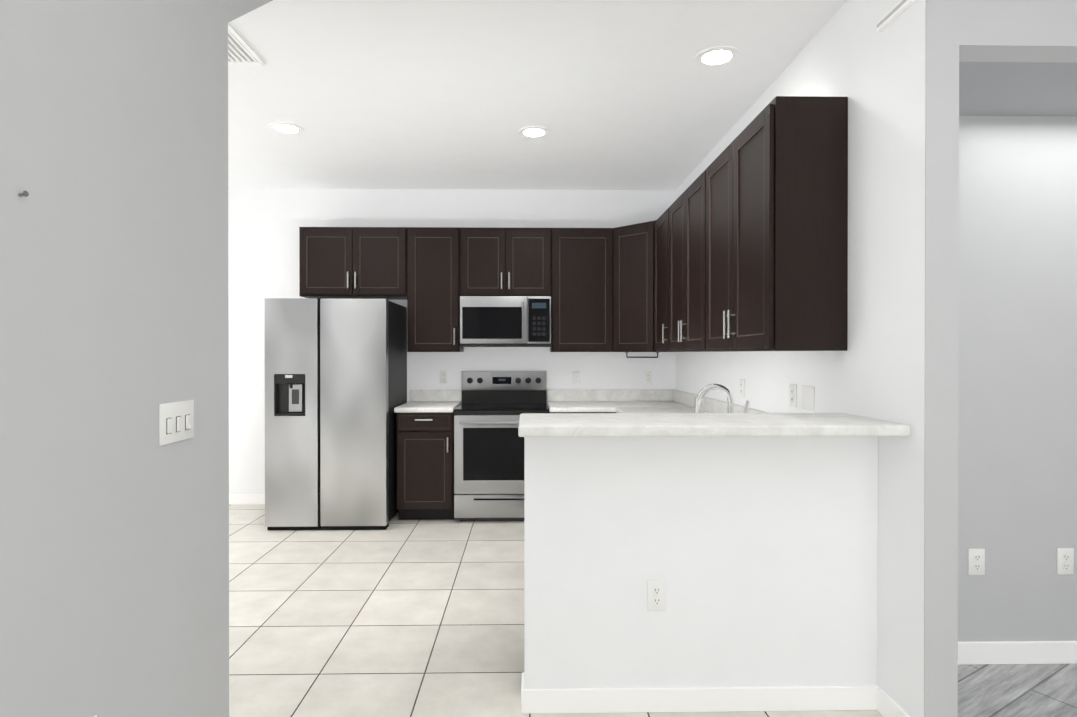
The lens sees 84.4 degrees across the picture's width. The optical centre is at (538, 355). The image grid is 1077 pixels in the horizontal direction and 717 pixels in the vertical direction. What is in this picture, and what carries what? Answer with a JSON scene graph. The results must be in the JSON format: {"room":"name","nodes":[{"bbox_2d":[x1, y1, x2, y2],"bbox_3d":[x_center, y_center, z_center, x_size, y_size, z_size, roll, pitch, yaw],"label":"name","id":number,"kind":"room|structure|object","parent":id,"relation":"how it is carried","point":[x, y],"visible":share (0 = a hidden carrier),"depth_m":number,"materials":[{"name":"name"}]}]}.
{"room":"kitchen","nodes":[
{"label":"kitchen","id":0,"kind":"room"},
{"bbox_2d":[0,0,272,716],"bbox_3d":[-1.091,-0.060,-0.080,0.120,2.850,5.120,0,0,-1],"label":"wall","id":1,"kind":"structure","parent":0,"point":[114,514],"depth_m":1.48,"materials":[{"name":"paint"}]},
{"bbox_2d":[18,191,28,196],"bbox_3d":[-1.046,-0.328,1.205,0.014,0.012,0.012,0,0,-1],"label":"nail","id":2,"kind":"object","parent":1,"relation":"attached to","point":[25,193],"visible":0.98,"depth_m":1.20,"materials":[{"name":"grey"}]},
{"bbox_2d":[159,400,193,445],"bbox_3d":[-1.056,0.194,1.741,0.010,0.116,0.165,0,0,-1],"label":"light switch","id":3,"kind":"object","parent":1,"relation":"attached to","point":[176,421],"visible":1,"depth_m":1.73,"materials":[{"name":"white plastic"}]},
{"bbox_2d":[228,188,675,494],"bbox_3d":[-1.281,-0.080,5.433,5.287,2.850,0.100,0,0,-1],"label":"wall","id":4,"kind":"structure","parent":0,"point":[264,224],"depth_m":5.38,"materials":[{"name":"white paint"}]},
{"bbox_2d":[229,494,264,504],"bbox_3d":[-3.023,1.300,5.352,1.800,0.090,0.012,0,0,-1],"label":"baseboard","id":5,"kind":"structure","parent":4,"relation":"attached to","point":[236,499],"depth_m":5.35,"materials":[{"name":"white wood"}]},
{"bbox_2d":[299,227,406,299],"bbox_3d":[-1.582,-0.799,5.191,0.914,0.590,0.364,0,0,-1],"label":"upper cabinet","id":6,"kind":"object","parent":4,"relation":"attached to","point":[352,262],"visible":0.98,"depth_m":5.05,"materials":[{"name":"brown wood"}]},
{"bbox_2d":[407,227,463,351],"bbox_3d":[-0.900,-0.562,5.203,0.448,1.065,0.364,0,0,-1],"label":"upper cabinet","id":7,"kind":"object","parent":4,"relation":"attached to","point":[433,289],"visible":0.98,"depth_m":5.07,"materials":[{"name":"brown wood"}]},
{"bbox_2d":[440,370,447,382],"bbox_3d":[-0.859,0.195,5.386,0.072,0.116,0.009,0,0,-1],"label":"outlet","id":8,"kind":"object","parent":4,"relation":"attached to","point":[443,376],"visible":1,"depth_m":5.38,"materials":[{"name":"white plastic"}]},
{"bbox_2d":[460,227,550,296],"bbox_3d":[-0.283,-0.798,5.213,0.782,0.592,0.364,0,0,-1],"label":"upper cabinet","id":9,"kind":"object","parent":4,"relation":"attached to","point":[505,261],"visible":0.96,"depth_m":5.07,"materials":[{"name":"brown wood"}]},
{"bbox_2d":[460,296,550,346],"bbox_3d":[-0.280,-0.286,5.166,0.764,0.423,0.454,0,0,-1],"label":"microwave","id":10,"kind":"object","parent":9,"relation":"attached to","point":[505,321],"visible":1,"depth_m":4.99,"materials":[{"name":"grey metal"}]},
{"bbox_2d":[572,371,579,383],"bbox_3d":[0.344,0.205,5.406,0.072,0.116,0.009,0,0,-1],"label":"outlet","id":11,"kind":"object","parent":4,"relation":"attached to","point":[575,377],"visible":1,"depth_m":5.41,"materials":[{"name":"white plastic"}]},
{"bbox_2d":[550,228,612,351],"bbox_3d":[0.375,-0.562,5.244,0.532,1.065,0.327,0,0,-1],"label":"upper cabinet","id":12,"kind":"object","parent":4,"relation":"attached to","point":[581,289],"visible":0.98,"depth_m":5.09,"materials":[{"name":"brown wood"}]},
{"bbox_2d":[613,220,655,351],"bbox_3d":[0.946,-0.561,5.110,0.610,1.065,0.610,0,0,-1],"label":"upper cabinet","id":13,"kind":"object","parent":4,"relation":"attached to","point":[633,287],"visible":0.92,"depth_m":4.95,"materials":[{"name":"brown wood"}]},
{"bbox_2d":[625,352,658,357],"bbox_3d":[0.882,-0.002,5.060,0.296,0.048,0.028,0,0,26],"label":"towel rail","id":14,"kind":"object","parent":13,"relation":"attached to","point":[642,357],"visible":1,"depth_m":5.05,"materials":[{"name":"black metal"}]},
{"bbox_2d":[644,371,651,383],"bbox_3d":[0.996,0.205,5.417,0.072,0.116,0.009,0,0,-1],"label":"outlet","id":15,"kind":"object","parent":4,"relation":"attached to","point":[647,377],"visible":1,"depth_m":5.42,"materials":[{"name":"white plastic"}]},
{"bbox_2d":[228,0,846,189],"bbox_3d":[-0.157,-1.531,1.433,7.400,0.080,8.125,0,0,-1],"label":"ceiling","id":16,"kind":"structure","parent":0,"point":[460,94],"depth_m":3.33,"materials":[{"name":"paint"}]},
{"bbox_2d":[228,22,264,64],"bbox_3d":[-1.616,-1.489,2.779,0.448,0.012,0.505,0,0,-1],"label":"ceiling vent","id":17,"kind":"object","parent":16,"relation":"in","point":[241,51],"visible":0.21,"depth_m":2.92,"materials":[{"name":"white metal"}]},
{"bbox_2d":[269,122,303,134],"bbox_3d":[-1.662,-1.496,3.921,0.210,0.006,0.210,0,0,-1],"label":"recessed light","id":18,"kind":"object","parent":16,"relation":"in","point":[286,128],"visible":1,"depth_m":3.92,"materials":[{"name":"white plastic"}]},
{"bbox_2d":[518,126,549,137],"bbox_3d":[-0.030,-1.497,3.990,0.210,0.006,0.210,0,0,-1],"label":"recessed light","id":19,"kind":"object","parent":16,"relation":"in","point":[534,132],"visible":1,"depth_m":3.98,"materials":[{"name":"white plastic"}]},
{"bbox_2d":[695,46,738,67],"bbox_3d":[0.891,-1.493,2.975,0.210,0.006,0.210,0,0,-1],"label":"recessed light","id":20,"kind":"object","parent":16,"relation":"in","point":[715,56],"visible":1,"depth_m":2.97,"materials":[{"name":"white plastic"}]},
{"bbox_2d":[229,505,882,716],"bbox_3d":[-0.156,1.384,1.394,7.400,0.050,8.025,0,0,-1],"label":"floor","id":21,"kind":"structure","parent":0,"point":[397,617],"depth_m":3.01,"materials":[{"name":"tile"}]},
{"bbox_2d":[265,298,406,529],"bbox_3d":[-1.637,0.455,4.949,0.926,1.782,0.798,0,0,-1],"label":"refrigerator","id":22,"kind":"object","parent":21,"relation":"on","point":[335,382],"visible":0.96,"depth_m":4.55,"materials":[{"name":"silver metal"}]},
{"bbox_2d":[396,412,453,519],"bbox_3d":[-0.920,0.901,5.046,0.456,0.889,0.630,0,0,-1],"label":"base cabinet","id":23,"kind":"object","parent":21,"relation":"on","point":[425,466],"visible":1,"depth_m":4.77,"materials":[{"name":"black wood"}]},
{"bbox_2d":[394,390,461,412],"bbox_3d":[-0.924,0.384,5.066,0.468,0.145,0.641,0,0,-1],"label":"countertop","id":24,"kind":"structure","parent":23,"relation":"on","point":[430,401],"depth_m":5.24,"materials":[{"name":"white stone"}]},
{"bbox_2d":[454,371,548,520],"bbox_3d":[-0.303,0.743,5.051,0.762,1.204,0.690,0,0,-1],"label":"electric range","id":25,"kind":"object","parent":21,"relation":"on","point":[489,459],"visible":0.9,"depth_m":4.76,"materials":[{"name":"grey metal"}]},
{"bbox_2d":[549,411,610,412],"bbox_3d":[0.334,0.901,5.067,0.496,0.889,0.630,0,0,-1],"label":"base cabinet","id":26,"kind":"object","parent":21,"relation":"on","point":[579,412],"visible":0.06,"depth_m":4.81,"materials":[{"name":"black"}]},
{"bbox_3d":[0.923,0.904,4.229,0.630,0.889,2.381,0,0,-1],"label":"base cabinet","id":27,"kind":"object","parent":21,"relation":"on","visible":0},
{"bbox_2d":[547,389,768,412],"bbox_3d":[0.598,0.388,3.901,1.348,0.145,3.022,0,0,-1],"label":"countertop","id":28,"kind":"structure","parent":27,"relation":"on","point":[627,400],"depth_m":5.13,"materials":[{"name":"white stone"}]},
{"bbox_2d":[694,384,749,412],"bbox_3d":[0.863,0.279,2.799,0.249,0.289,0.072,0,0,-1],"label":"kitchen faucet","id":29,"kind":"object","parent":28,"relation":"on","point":[699,402],"visible":0.65,"depth_m":2.79,"materials":[{"name":"silver metal"}]},
{"bbox_2d":[524,436,877,688],"bbox_3d":[0.623,0.820,2.328,1.355,1.073,0.120,0,0,-1],"label":"wall","id":30,"kind":"structure","parent":0,"point":[759,554],"depth_m":2.27,"materials":[{"name":"white paint"}]},
{"bbox_2d":[647,580,665,610],"bbox_3d":[0.450,0.913,2.260,0.072,0.116,0.009,0,0,-1],"label":"outlet","id":31,"kind":"object","parent":30,"relation":"attached to","point":[656,595],"visible":1,"depth_m":2.26,"materials":[{"name":"white plastic"}]},
{"bbox_2d":[521,682,888,716],"bbox_3d":[0.619,1.311,2.263,1.369,0.090,0.018,0,0,-1],"label":"baseboard","id":32,"kind":"structure","parent":30,"relation":"attached to","point":[707,699],"depth_m":2.26,"materials":[{"name":"white wood"}]},
{"bbox_2d":[518,413,909,436],"bbox_3d":[0.613,0.263,2.285,1.373,0.039,0.441,0,0,-1],"label":"countertop","id":33,"kind":"structure","parent":30,"relation":"on","point":[668,424],"depth_m":2.08,"materials":[{"name":"white stone"}]},
{"bbox_2d":[675,0,925,716],"bbox_3d":[1.335,-0.074,3.720,0.113,2.850,3.414,0,0,-1],"label":"wall","id":34,"kind":"structure","parent":0,"point":[876,370],"depth_m":2.25,"materials":[{"name":"white paint"}]},
{"bbox_2d":[654,206,671,351],"bbox_3d":[1.080,-0.559,4.553,0.364,1.065,0.514,0,0,-1],"label":"upper cabinet","id":35,"kind":"object","parent":34,"relation":"attached to","point":[661,283],"visible":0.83,"depth_m":4.56,"materials":[{"name":"brown wood"}]},
{"bbox_2d":[669,166,743,351],"bbox_3d":[1.092,-0.557,3.850,0.364,1.065,0.888,0,0,-1],"label":"upper cabinet","id":36,"kind":"object","parent":34,"relation":"attached to","point":[687,270],"visible":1,"depth_m":3.78,"materials":[{"name":"brown wood"}]},
{"bbox_2d":[740,379,744,397],"bbox_3d":[1.274,0.206,3.722,0.009,0.116,0.072,0,0,-1],"label":"electrical outlet","id":37,"kind":"object","parent":34,"relation":"attached to","point":[742,388],"visible":1,"depth_m":3.71,"materials":[{"name":"white plastic"}]},
{"bbox_2d":[706,96,847,350],"bbox_3d":[1.108,-0.554,2.947,0.364,1.065,0.916,0,0,-1],"label":"upper cabinet","id":38,"kind":"object","parent":34,"relation":"attached to","point":[777,224],"visible":1,"depth_m":2.49,"materials":[{"name":"brown wood"}]},
{"bbox_2d":[790,384,796,407],"bbox_3d":[1.286,0.204,3.005,0.009,0.116,0.072,0,0,-1],"label":"electrical outlet","id":39,"kind":"object","parent":34,"relation":"attached to","point":[793,395],"visible":1,"depth_m":2.99,"materials":[{"name":"white plastic"}]},
{"bbox_2d":[802,385,814,410],"bbox_3d":[1.290,0.204,2.842,0.006,0.116,0.120,0,0,-1],"label":"outlet","id":40,"kind":"object","parent":34,"relation":"attached to","point":[808,397],"visible":1,"depth_m":2.83,"materials":[{"name":"white plastic"}]},
{"bbox_2d":[877,0,914,31],"bbox_3d":[1.293,-1.358,2.156,0.024,0.266,0.200,0,0,-1],"label":"air vent","id":41,"kind":"object","parent":34,"relation":"in","point":[893,14],"visible":0.96,"depth_m":2.15,"materials":[{"name":"white metal"}]},
{"bbox_2d":[889,697,909,716],"bbox_3d":[1.422,1.307,2.286,0.012,0.098,0.565,0,0,-1],"label":"baseboard","id":42,"kind":"structure","parent":34,"relation":"attached to","point":[890,700],"depth_m":2.14,"materials":[{"name":"white wood"}]},
{"bbox_2d":[924,0,1076,716],"bbox_3d":[2.420,-0.068,2.084,2.226,2.850,0.113,0,0,-1],"label":"wall","id":43,"kind":"structure","parent":0,"point":[957,32],"depth_m":2.01,"materials":[{"name":"grey paint"}]},
{"bbox_2d":[958,664,1076,716],"bbox_3d":[2.471,1.381,2.378,2.113,0.050,0.689,0,0,-1],"label":"floor","id":44,"kind":"structure","parent":0,"point":[1017,690],"depth_m":2.40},
{"bbox_2d":[958,116,1076,641],"bbox_3d":[2.466,0.152,2.668,2.113,2.405,0.100,0,0,-1],"label":"wall","id":45,"kind":"structure","parent":0,"point":[1017,439],"depth_m":2.61,"materials":[{"name":"grey paint"}]},
{"bbox_2d":[968,549,984,574],"bbox_3d":[1.922,0.906,2.606,0.072,0.116,0.009,0,0,-1],"label":"outlet","id":46,"kind":"object","parent":45,"relation":"attached to","point":[976,561],"visible":1,"depth_m":2.60,"materials":[{"name":"white plastic"}]},
{"bbox_2d":[958,641,1076,664],"bbox_3d":[2.467,1.306,2.616,2.113,0.098,0.012,0,0,-1],"label":"baseboard","id":47,"kind":"structure","parent":45,"relation":"attached to","point":[989,652],"depth_m":2.60,"materials":[{"name":"white wood"}]},
{"bbox_2d":[1057,548,1073,574],"bbox_3d":[2.318,0.906,2.613,0.072,0.116,0.009,0,0,-1],"label":"outlet","id":48,"kind":"object","parent":45,"relation":"attached to","point":[1065,561],"visible":1,"depth_m":2.61,"materials":[{"name":"white plastic"}]},
{"bbox_2d":[959,62,1076,115],"bbox_3d":[2.470,-1.074,2.425,2.113,0.050,0.576,0,0,-1],"label":"ceiling","id":49,"kind":"structure","parent":0,"point":[1017,88],"depth_m":2.35,"materials":[{"name":"paint"}]}
]}

